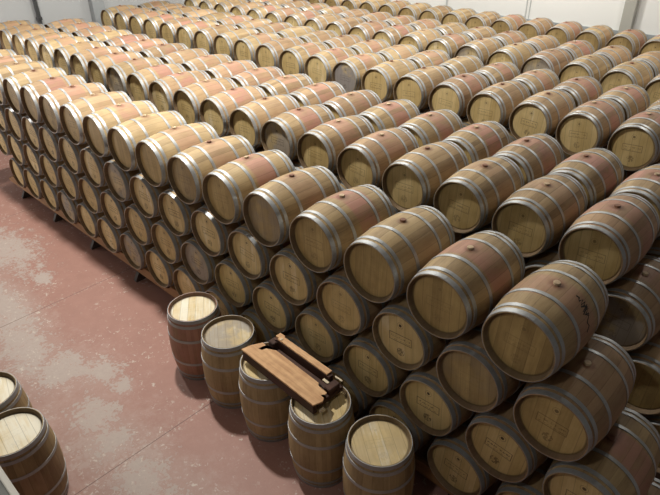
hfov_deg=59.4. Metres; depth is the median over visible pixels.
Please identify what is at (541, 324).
wine barrel
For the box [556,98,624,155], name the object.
wine barrel
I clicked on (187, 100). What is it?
wine barrel
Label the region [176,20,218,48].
wine barrel
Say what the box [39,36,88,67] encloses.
wine barrel
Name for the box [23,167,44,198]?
wine barrel
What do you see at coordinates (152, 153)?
wine barrel
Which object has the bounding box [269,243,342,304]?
wine barrel
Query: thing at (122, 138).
wine barrel
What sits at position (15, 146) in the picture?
wine barrel
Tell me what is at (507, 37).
wine barrel
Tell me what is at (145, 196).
wine barrel
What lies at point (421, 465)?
rack
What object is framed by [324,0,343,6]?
wine barrel
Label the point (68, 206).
wine barrel
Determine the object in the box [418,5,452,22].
wine barrel
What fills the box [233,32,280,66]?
wine barrel
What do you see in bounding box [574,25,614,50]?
wine barrel
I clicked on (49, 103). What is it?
wine barrel
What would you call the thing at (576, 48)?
wine barrel
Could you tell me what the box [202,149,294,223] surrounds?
wine barrel
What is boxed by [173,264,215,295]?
wine barrel
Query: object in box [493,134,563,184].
wine barrel
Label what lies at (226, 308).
wine barrel
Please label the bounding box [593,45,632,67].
wine barrel
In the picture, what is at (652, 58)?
wine barrel
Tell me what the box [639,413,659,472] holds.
wine barrel
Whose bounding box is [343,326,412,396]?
wine barrel
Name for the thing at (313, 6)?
wine barrel
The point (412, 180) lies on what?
wine barrel
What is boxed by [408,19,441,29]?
wine barrel
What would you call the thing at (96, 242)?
rack
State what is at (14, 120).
wine barrel
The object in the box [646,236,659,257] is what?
wine barrel
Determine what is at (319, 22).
wine barrel
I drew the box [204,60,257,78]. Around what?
wine barrel
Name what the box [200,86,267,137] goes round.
wine barrel
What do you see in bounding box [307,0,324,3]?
wine barrel
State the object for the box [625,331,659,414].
wine barrel
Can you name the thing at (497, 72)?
wine barrel
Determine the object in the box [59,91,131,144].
wine barrel
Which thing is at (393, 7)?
wine barrel
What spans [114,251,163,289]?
rack
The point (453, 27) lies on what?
wine barrel
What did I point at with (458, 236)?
wine barrel
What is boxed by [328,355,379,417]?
wine barrel
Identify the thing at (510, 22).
wine barrel
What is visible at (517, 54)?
wine barrel
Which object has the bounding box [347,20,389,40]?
wine barrel
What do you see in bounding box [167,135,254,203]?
wine barrel
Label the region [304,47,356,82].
wine barrel
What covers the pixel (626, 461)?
wine barrel
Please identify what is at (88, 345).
floor
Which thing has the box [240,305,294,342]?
wine barrel
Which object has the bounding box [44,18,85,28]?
wine barrel
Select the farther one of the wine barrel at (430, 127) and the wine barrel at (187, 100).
the wine barrel at (187, 100)
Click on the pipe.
(38, 17)
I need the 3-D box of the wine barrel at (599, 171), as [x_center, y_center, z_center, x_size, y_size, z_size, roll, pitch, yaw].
[2.944,-0.749,6.776,0.689,0.708,0.950,26,41,36]
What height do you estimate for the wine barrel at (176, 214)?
0.708 m
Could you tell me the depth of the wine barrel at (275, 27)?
13.47 m
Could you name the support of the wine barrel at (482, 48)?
on the wine barrel
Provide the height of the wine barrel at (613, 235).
0.709 m
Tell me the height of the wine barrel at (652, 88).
0.708 m
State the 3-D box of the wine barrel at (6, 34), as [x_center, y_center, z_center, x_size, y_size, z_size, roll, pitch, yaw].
[-7.326,-5.001,13.938,0.689,0.708,0.950,26,41,37]
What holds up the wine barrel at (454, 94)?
on the wine barrel at (465, 121)
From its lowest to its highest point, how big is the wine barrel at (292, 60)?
0.710 m
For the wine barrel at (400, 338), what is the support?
on the wine barrel at (423, 398)
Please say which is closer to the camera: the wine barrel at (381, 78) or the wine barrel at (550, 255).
the wine barrel at (550, 255)
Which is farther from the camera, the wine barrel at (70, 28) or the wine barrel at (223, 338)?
the wine barrel at (70, 28)
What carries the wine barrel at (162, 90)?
on the wine barrel
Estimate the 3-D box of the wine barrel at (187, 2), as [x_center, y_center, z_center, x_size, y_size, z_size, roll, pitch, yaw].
[-3.846,-7.264,17.497,0.689,0.708,0.950,26,41,36]
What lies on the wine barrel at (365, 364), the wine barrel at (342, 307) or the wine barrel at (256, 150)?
the wine barrel at (342, 307)
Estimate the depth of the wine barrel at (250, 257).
6.58 m
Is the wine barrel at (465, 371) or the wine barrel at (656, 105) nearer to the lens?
the wine barrel at (465, 371)
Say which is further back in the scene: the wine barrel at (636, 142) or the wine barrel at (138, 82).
the wine barrel at (138, 82)
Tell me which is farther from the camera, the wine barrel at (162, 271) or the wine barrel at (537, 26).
the wine barrel at (537, 26)
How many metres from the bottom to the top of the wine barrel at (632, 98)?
0.708 m
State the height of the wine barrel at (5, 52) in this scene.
0.708 m
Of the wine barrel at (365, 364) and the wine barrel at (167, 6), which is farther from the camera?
the wine barrel at (167, 6)
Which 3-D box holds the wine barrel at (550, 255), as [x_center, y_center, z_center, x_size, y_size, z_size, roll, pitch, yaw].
[2.495,0.273,6.217,0.689,0.709,0.950,26,41,36]
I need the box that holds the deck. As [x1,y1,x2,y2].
[0,480,9,494]
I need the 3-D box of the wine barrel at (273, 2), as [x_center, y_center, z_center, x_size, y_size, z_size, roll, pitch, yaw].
[-1.533,-6.880,16.845,0.689,0.709,0.950,26,41,37]
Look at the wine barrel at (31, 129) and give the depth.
10.11 m
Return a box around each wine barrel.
[0,20,31,49]
[0,24,45,51]
[0,49,15,56]
[0,55,31,66]
[0,61,47,104]
[0,105,10,130]
[0,129,11,154]
[0,371,32,412]
[0,407,68,494]
[3,68,66,113]
[5,106,26,140]
[7,133,27,164]
[9,157,28,187]
[12,28,58,54]
[20,75,85,122]
[22,115,44,150]
[23,142,44,175]
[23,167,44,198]
[24,32,72,60]
[38,82,107,132]
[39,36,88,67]
[39,124,65,161]
[39,153,63,186]
[40,178,62,209]
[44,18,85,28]
[54,41,105,74]
[57,163,84,199]
[57,190,82,222]
[58,22,100,32]
[58,135,88,173]
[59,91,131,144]
[70,46,123,82]
[72,25,115,36]
[77,201,104,236]
[78,175,108,213]
[80,146,112,186]
[82,100,157,156]
[87,30,131,41]
[87,51,142,91]
[97,215,128,252]
[100,189,133,228]
[101,5,138,27]
[103,34,149,46]
[104,159,139,201]
[106,57,163,98]
[107,111,186,170]
[114,8,152,30]
[120,38,167,51]
[120,230,154,269]
[124,203,161,244]
[126,63,185,100]
[129,10,167,33]
[129,172,170,217]
[135,122,218,186]
[138,1,170,7]
[139,43,187,57]
[143,14,183,38]
[145,246,183,287]
[149,70,210,111]
[151,3,184,10]
[151,219,193,263]
[158,187,205,235]
[159,17,200,43]
[159,48,209,63]
[166,6,200,14]
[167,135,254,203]
[167,292,221,379]
[173,77,237,123]
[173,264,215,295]
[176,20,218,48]
[181,54,232,70]
[181,237,229,283]
[182,9,216,17]
[184,0,202,5]
[191,204,245,255]
[194,24,237,53]
[198,0,227,8]
[199,12,234,20]
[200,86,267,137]
[201,315,258,408]
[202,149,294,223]
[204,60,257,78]
[205,283,252,315]
[213,28,258,60]
[214,0,248,11]
[215,256,270,306]
[216,15,252,24]
[228,223,290,278]
[229,94,299,148]
[230,2,264,15]
[230,66,284,86]
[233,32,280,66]
[235,18,271,28]
[239,342,290,441]
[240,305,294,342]
[243,166,341,246]
[247,0,267,1]
[247,4,282,18]
[252,276,315,332]
[254,147,263,152]
[255,22,291,32]
[255,37,303,68]
[258,74,313,95]
[261,104,334,160]
[263,0,292,4]
[264,7,301,22]
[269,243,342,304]
[276,26,314,37]
[279,42,329,74]
[281,0,309,7]
[284,10,322,26]
[285,328,334,366]
[288,81,345,106]
[288,387,354,487]
[289,184,394,272]
[293,161,337,175]
[295,299,360,361]
[297,115,374,173]
[299,3,328,10]
[299,30,337,42]
[304,13,342,30]
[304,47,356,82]
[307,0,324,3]
[316,265,391,335]
[318,6,348,13]
[322,90,381,118]
[323,34,362,48]
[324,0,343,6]
[325,17,365,35]
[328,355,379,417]
[332,53,385,92]
[335,174,382,189]
[337,127,418,188]
[339,9,369,17]
[341,0,367,9]
[342,414,414,494]
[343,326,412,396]
[344,205,454,302]
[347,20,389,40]
[349,39,390,54]
[358,99,420,131]
[359,0,391,12]
[361,12,392,21]
[361,59,417,102]
[369,385,435,452]
[372,24,415,45]
[372,293,451,369]
[376,44,418,60]
[378,0,410,16]
[382,141,468,211]
[383,15,416,25]
[393,65,451,110]
[397,3,431,19]
[397,28,442,51]
[399,109,463,146]
[399,356,475,435]
[406,49,450,68]
[406,230,524,338]
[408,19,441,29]
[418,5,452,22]
[420,108,464,118]
[425,33,471,58]
[427,412,497,494]
[429,72,489,118]
[430,205,475,241]
[433,22,467,34]
[433,156,523,233]
[436,321,524,412]
[439,55,483,76]
[441,8,476,23]
[443,121,510,164]
[454,37,502,65]
[461,26,496,40]
[461,117,504,127]
[464,11,500,28]
[465,382,547,482]
[467,80,530,126]
[471,222,530,263]
[475,62,520,85]
[481,260,608,381]
[486,42,536,70]
[490,14,526,33]
[492,30,526,46]
[492,173,587,257]
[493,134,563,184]
[496,457,553,494]
[505,126,516,142]
[509,89,575,138]
[512,69,559,95]
[513,334,635,461]
[516,18,554,38]
[520,48,572,75]
[522,241,559,279]
[524,35,559,52]
[542,407,659,494]
[545,21,583,44]
[547,148,623,210]
[552,135,570,159]
[553,76,602,106]
[556,40,594,59]
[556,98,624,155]
[558,54,611,82]
[558,193,659,284]
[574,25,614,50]
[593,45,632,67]
[594,255,659,351]
[597,84,649,120]
[599,60,653,92]
[603,145,638,181]
[605,29,647,57]
[607,109,659,170]
[609,164,659,237]
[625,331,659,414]
[631,51,659,76]
[638,35,659,55]
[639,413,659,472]
[644,74,659,104]
[645,99,659,110]
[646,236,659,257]
[646,478,659,494]
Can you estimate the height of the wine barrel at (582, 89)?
0.710 m
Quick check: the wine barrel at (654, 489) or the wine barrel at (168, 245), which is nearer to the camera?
the wine barrel at (654, 489)
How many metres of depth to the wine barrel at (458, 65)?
10.43 m
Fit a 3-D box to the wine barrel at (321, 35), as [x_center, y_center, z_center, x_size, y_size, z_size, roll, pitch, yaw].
[-0.288,-4.462,12.906,0.689,0.708,0.950,26,41,36]
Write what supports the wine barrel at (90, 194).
on the wine barrel at (110, 235)
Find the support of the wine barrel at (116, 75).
on the wine barrel
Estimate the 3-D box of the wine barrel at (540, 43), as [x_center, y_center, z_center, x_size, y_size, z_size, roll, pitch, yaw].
[4.307,-4.047,12.075,0.689,0.709,0.950,26,41,36]
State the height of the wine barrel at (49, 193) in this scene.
0.709 m
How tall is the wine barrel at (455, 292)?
0.709 m
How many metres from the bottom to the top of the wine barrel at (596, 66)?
0.708 m
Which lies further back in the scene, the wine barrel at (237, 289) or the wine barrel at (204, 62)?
the wine barrel at (204, 62)
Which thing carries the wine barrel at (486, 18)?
on the bearer
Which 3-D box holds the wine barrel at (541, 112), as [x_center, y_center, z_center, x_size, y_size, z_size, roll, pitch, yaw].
[3.221,-2.003,8.771,0.689,0.708,0.950,26,41,36]
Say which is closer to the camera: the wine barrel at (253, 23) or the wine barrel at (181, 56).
the wine barrel at (181, 56)
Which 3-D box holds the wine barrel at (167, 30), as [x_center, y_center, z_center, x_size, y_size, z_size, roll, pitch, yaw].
[-3.668,-5.359,14.420,0.689,0.709,0.950,26,40,36]
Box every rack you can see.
[9,176,38,200]
[39,197,73,225]
[73,221,114,254]
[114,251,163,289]
[163,286,178,297]
[414,453,453,494]
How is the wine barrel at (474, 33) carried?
on the bearer
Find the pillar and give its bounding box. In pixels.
[618,0,639,32]
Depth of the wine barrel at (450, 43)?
11.95 m
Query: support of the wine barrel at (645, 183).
on the wine barrel at (654, 250)
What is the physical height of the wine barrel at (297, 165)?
0.708 m
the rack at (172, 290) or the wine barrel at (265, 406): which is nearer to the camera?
the wine barrel at (265, 406)
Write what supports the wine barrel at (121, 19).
on the wine barrel
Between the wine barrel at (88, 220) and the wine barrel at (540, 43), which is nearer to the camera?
the wine barrel at (88, 220)
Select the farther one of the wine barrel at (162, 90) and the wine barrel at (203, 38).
the wine barrel at (203, 38)
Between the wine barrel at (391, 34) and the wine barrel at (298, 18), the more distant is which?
the wine barrel at (298, 18)
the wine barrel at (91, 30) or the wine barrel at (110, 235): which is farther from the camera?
the wine barrel at (91, 30)
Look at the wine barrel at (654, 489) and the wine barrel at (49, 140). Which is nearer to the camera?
the wine barrel at (654, 489)
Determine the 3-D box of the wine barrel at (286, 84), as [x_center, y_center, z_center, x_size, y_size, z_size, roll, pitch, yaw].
[-0.768,-2.554,9.815,0.689,0.708,0.950,26,41,36]
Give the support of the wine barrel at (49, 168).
on the wine barrel at (49, 193)
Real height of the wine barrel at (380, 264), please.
0.710 m
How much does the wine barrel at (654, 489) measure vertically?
0.708 m
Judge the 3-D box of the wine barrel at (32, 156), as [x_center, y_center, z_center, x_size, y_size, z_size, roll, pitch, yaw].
[-5.148,-1.792,10.887,0.689,0.709,0.950,26,41,36]
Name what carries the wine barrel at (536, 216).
on the wine barrel at (550, 255)
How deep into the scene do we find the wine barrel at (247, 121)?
8.44 m
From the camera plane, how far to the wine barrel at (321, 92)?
9.08 m
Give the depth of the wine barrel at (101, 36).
12.98 m
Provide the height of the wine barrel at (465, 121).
0.708 m
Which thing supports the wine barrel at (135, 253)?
on the rack at (143, 273)
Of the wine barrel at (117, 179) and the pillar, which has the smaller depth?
the wine barrel at (117, 179)
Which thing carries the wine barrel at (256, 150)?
on the bearer
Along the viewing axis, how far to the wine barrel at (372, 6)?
17.05 m
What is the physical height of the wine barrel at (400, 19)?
0.708 m
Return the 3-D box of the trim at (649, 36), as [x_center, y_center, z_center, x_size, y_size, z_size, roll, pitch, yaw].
[6.552,-5.454,14.499,22.950,0.115,0.050,26,41,36]
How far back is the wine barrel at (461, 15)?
15.36 m
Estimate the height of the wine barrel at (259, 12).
0.709 m
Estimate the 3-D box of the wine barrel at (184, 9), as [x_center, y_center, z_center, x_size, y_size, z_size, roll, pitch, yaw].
[-4.007,-6.263,15.939,0.689,0.708,0.950,26,41,36]
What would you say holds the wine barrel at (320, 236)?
on the wine barrel at (342, 307)
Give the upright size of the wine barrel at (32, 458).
0.950 m
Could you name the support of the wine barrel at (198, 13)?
on the wine barrel
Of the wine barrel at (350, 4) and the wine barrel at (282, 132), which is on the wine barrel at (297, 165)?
the wine barrel at (282, 132)
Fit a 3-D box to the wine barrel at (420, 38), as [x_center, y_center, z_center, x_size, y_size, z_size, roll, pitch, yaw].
[1.993,-4.430,12.725,0.689,0.708,0.950,26,40,36]
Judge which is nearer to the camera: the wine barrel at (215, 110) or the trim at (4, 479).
the trim at (4, 479)
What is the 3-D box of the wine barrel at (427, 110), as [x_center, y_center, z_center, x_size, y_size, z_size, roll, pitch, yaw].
[1.907,-2.146,10.168,0.690,0.710,0.950,26,40,36]
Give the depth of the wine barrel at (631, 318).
5.46 m
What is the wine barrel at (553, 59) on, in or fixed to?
on the wine barrel
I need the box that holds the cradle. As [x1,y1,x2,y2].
[241,333,342,413]
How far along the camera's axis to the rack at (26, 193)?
11.81 m
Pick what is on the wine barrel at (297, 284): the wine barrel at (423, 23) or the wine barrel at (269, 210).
the wine barrel at (269, 210)
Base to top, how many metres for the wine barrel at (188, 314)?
0.946 m
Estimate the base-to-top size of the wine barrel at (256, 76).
0.709 m
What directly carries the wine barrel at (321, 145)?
on the wine barrel at (343, 187)
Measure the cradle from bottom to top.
0.178 m
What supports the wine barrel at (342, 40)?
on the wine barrel
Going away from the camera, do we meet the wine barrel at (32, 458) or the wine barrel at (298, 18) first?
the wine barrel at (32, 458)
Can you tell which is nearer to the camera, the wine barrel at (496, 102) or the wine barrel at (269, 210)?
the wine barrel at (269, 210)
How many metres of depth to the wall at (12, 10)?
15.92 m
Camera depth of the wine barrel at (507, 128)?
8.88 m
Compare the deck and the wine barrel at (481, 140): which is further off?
the wine barrel at (481, 140)
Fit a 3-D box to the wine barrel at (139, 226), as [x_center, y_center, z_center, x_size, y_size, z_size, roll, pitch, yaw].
[-2.501,-0.499,8.712,0.689,0.708,0.950,26,40,36]
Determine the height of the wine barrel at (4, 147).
0.708 m
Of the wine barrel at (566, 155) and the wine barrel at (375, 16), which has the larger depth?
the wine barrel at (375, 16)
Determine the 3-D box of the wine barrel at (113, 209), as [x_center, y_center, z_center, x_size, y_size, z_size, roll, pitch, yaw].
[-3.031,-0.758,9.147,0.690,0.710,0.950,26,40,36]
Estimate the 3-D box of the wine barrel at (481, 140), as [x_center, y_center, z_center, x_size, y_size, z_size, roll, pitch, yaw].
[1.882,-1.264,7.643,0.689,0.709,0.950,26,41,36]
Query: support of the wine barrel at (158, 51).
on the wine barrel
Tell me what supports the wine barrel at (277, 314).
on the wine barrel at (292, 336)
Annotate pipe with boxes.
[32,0,42,23]
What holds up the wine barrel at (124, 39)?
on the wine barrel
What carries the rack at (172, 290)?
on the floor
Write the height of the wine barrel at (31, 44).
0.708 m
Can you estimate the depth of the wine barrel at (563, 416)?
4.45 m
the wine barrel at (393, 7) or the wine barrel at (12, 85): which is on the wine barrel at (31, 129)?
the wine barrel at (12, 85)
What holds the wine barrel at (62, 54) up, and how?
on the wine barrel
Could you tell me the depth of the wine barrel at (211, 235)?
7.01 m
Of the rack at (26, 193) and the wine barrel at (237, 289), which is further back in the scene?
the rack at (26, 193)
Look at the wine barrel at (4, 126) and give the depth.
10.88 m
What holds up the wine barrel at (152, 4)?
on the wine barrel
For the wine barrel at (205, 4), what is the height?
0.709 m
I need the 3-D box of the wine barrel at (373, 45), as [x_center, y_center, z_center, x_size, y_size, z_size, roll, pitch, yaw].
[0.773,-3.947,12.038,0.690,0.710,0.950,26,41,36]
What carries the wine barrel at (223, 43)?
on the wine barrel
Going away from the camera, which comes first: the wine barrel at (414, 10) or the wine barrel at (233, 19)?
the wine barrel at (233, 19)
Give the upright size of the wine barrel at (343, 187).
0.710 m
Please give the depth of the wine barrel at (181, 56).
11.24 m
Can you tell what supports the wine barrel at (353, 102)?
on the wine barrel
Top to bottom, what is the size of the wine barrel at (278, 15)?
0.709 m
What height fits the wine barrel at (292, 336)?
0.710 m
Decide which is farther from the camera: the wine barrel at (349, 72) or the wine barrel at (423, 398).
the wine barrel at (349, 72)
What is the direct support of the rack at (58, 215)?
on the floor
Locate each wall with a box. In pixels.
[0,0,184,24]
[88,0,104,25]
[391,0,659,34]
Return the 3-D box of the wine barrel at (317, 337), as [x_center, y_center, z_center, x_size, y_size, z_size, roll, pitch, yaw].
[0.156,0.787,6.545,0.689,0.708,0.950,26,41,37]
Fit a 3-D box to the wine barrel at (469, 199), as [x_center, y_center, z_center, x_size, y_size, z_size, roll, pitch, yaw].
[1.696,-0.621,6.562,0.689,0.708,0.950,26,40,36]
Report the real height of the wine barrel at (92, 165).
0.709 m
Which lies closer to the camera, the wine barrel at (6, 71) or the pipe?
the wine barrel at (6, 71)
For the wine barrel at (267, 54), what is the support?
on the wine barrel
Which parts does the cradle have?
rail, rail, rail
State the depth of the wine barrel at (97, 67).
11.04 m
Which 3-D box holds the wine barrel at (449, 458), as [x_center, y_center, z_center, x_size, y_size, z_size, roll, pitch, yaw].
[1.493,1.934,5.772,0.689,0.708,0.950,26,41,36]
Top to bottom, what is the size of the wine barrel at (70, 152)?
0.710 m
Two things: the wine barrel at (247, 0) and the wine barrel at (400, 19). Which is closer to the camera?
the wine barrel at (400, 19)
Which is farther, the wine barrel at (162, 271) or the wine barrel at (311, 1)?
the wine barrel at (311, 1)
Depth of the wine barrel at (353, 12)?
14.82 m
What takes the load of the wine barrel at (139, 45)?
on the wine barrel
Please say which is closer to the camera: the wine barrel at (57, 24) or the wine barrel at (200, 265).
the wine barrel at (200, 265)
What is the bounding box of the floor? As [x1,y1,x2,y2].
[0,150,502,494]
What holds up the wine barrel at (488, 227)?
on the wine barrel
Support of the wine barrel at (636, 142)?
on the wine barrel
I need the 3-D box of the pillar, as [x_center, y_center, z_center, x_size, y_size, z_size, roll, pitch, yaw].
[7.088,-6.338,13.245,0.270,7.220,0.160,26,41,36]
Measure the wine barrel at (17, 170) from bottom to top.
0.710 m
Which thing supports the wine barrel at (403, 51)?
on the wine barrel
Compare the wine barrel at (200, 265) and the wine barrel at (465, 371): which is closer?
the wine barrel at (465, 371)
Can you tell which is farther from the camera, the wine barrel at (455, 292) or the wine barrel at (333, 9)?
the wine barrel at (333, 9)
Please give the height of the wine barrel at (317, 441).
0.946 m
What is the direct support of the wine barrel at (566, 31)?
on the bearer
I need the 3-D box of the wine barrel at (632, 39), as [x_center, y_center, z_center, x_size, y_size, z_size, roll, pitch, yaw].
[6.695,-4.554,13.083,0.689,0.709,0.950,26,41,36]
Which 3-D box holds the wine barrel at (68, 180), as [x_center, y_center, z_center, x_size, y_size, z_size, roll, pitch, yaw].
[-4.096,-1.271,10.011,0.690,0.710,0.950,26,41,36]
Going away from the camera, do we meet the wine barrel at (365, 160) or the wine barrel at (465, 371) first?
the wine barrel at (465, 371)
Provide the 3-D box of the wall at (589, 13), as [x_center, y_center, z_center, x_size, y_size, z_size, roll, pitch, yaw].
[6.618,-6.697,13.841,22.950,7.220,0.200,26,41,36]
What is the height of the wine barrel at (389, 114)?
0.708 m
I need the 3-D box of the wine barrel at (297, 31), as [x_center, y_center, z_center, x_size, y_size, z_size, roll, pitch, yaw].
[-0.817,-4.721,13.341,0.689,0.709,0.950,26,41,36]
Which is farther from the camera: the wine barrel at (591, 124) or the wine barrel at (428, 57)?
the wine barrel at (428, 57)
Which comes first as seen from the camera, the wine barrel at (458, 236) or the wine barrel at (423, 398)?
the wine barrel at (423, 398)
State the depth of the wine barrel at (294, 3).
16.12 m
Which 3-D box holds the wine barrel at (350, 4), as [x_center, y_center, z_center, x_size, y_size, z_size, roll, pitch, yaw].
[0.852,-7.385,17.851,0.689,0.708,0.950,26,41,36]
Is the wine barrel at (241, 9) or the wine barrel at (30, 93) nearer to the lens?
the wine barrel at (30, 93)
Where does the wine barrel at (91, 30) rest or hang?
on the wine barrel
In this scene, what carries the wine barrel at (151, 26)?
on the wine barrel
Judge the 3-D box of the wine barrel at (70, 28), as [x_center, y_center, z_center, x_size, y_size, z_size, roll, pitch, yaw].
[-6.069,-5.135,14.159,0.689,0.709,0.950,26,41,37]
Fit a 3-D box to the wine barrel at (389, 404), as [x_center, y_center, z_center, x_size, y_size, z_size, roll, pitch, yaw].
[0.954,1.681,6.198,0.689,0.709,0.950,26,41,37]
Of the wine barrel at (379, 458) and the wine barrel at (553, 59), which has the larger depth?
the wine barrel at (553, 59)
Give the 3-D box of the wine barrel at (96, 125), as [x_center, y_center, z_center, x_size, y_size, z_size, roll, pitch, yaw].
[-3.042,-1.769,8.533,0.689,0.709,0.950,26,41,36]
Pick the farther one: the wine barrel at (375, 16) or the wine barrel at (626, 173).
the wine barrel at (375, 16)
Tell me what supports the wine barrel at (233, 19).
on the wine barrel
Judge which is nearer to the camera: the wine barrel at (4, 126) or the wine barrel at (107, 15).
the wine barrel at (4, 126)
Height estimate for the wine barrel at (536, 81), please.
0.710 m
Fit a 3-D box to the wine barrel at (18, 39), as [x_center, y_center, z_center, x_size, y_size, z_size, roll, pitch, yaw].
[-6.793,-4.745,13.506,0.689,0.709,0.950,26,40,36]
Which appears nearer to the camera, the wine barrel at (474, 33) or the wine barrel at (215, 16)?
the wine barrel at (474, 33)
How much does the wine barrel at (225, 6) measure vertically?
0.709 m
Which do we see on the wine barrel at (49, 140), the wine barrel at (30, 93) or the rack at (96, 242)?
the wine barrel at (30, 93)
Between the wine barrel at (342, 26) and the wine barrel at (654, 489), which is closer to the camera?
the wine barrel at (654, 489)
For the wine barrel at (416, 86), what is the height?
0.708 m
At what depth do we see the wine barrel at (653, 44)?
12.36 m
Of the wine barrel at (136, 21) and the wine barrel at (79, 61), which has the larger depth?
the wine barrel at (136, 21)
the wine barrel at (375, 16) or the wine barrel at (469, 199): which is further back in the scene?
the wine barrel at (375, 16)
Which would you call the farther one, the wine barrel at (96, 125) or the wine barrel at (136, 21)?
the wine barrel at (136, 21)
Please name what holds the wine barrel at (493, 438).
on the wine barrel at (532, 485)
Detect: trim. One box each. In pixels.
[0,466,18,494]
[453,9,656,39]
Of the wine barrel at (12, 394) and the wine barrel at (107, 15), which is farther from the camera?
the wine barrel at (107, 15)
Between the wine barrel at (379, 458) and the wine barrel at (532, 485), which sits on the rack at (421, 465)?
the wine barrel at (532, 485)
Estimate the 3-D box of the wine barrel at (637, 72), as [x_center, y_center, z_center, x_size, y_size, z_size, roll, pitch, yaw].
[5.169,-2.880,10.115,0.689,0.709,0.950,26,41,36]

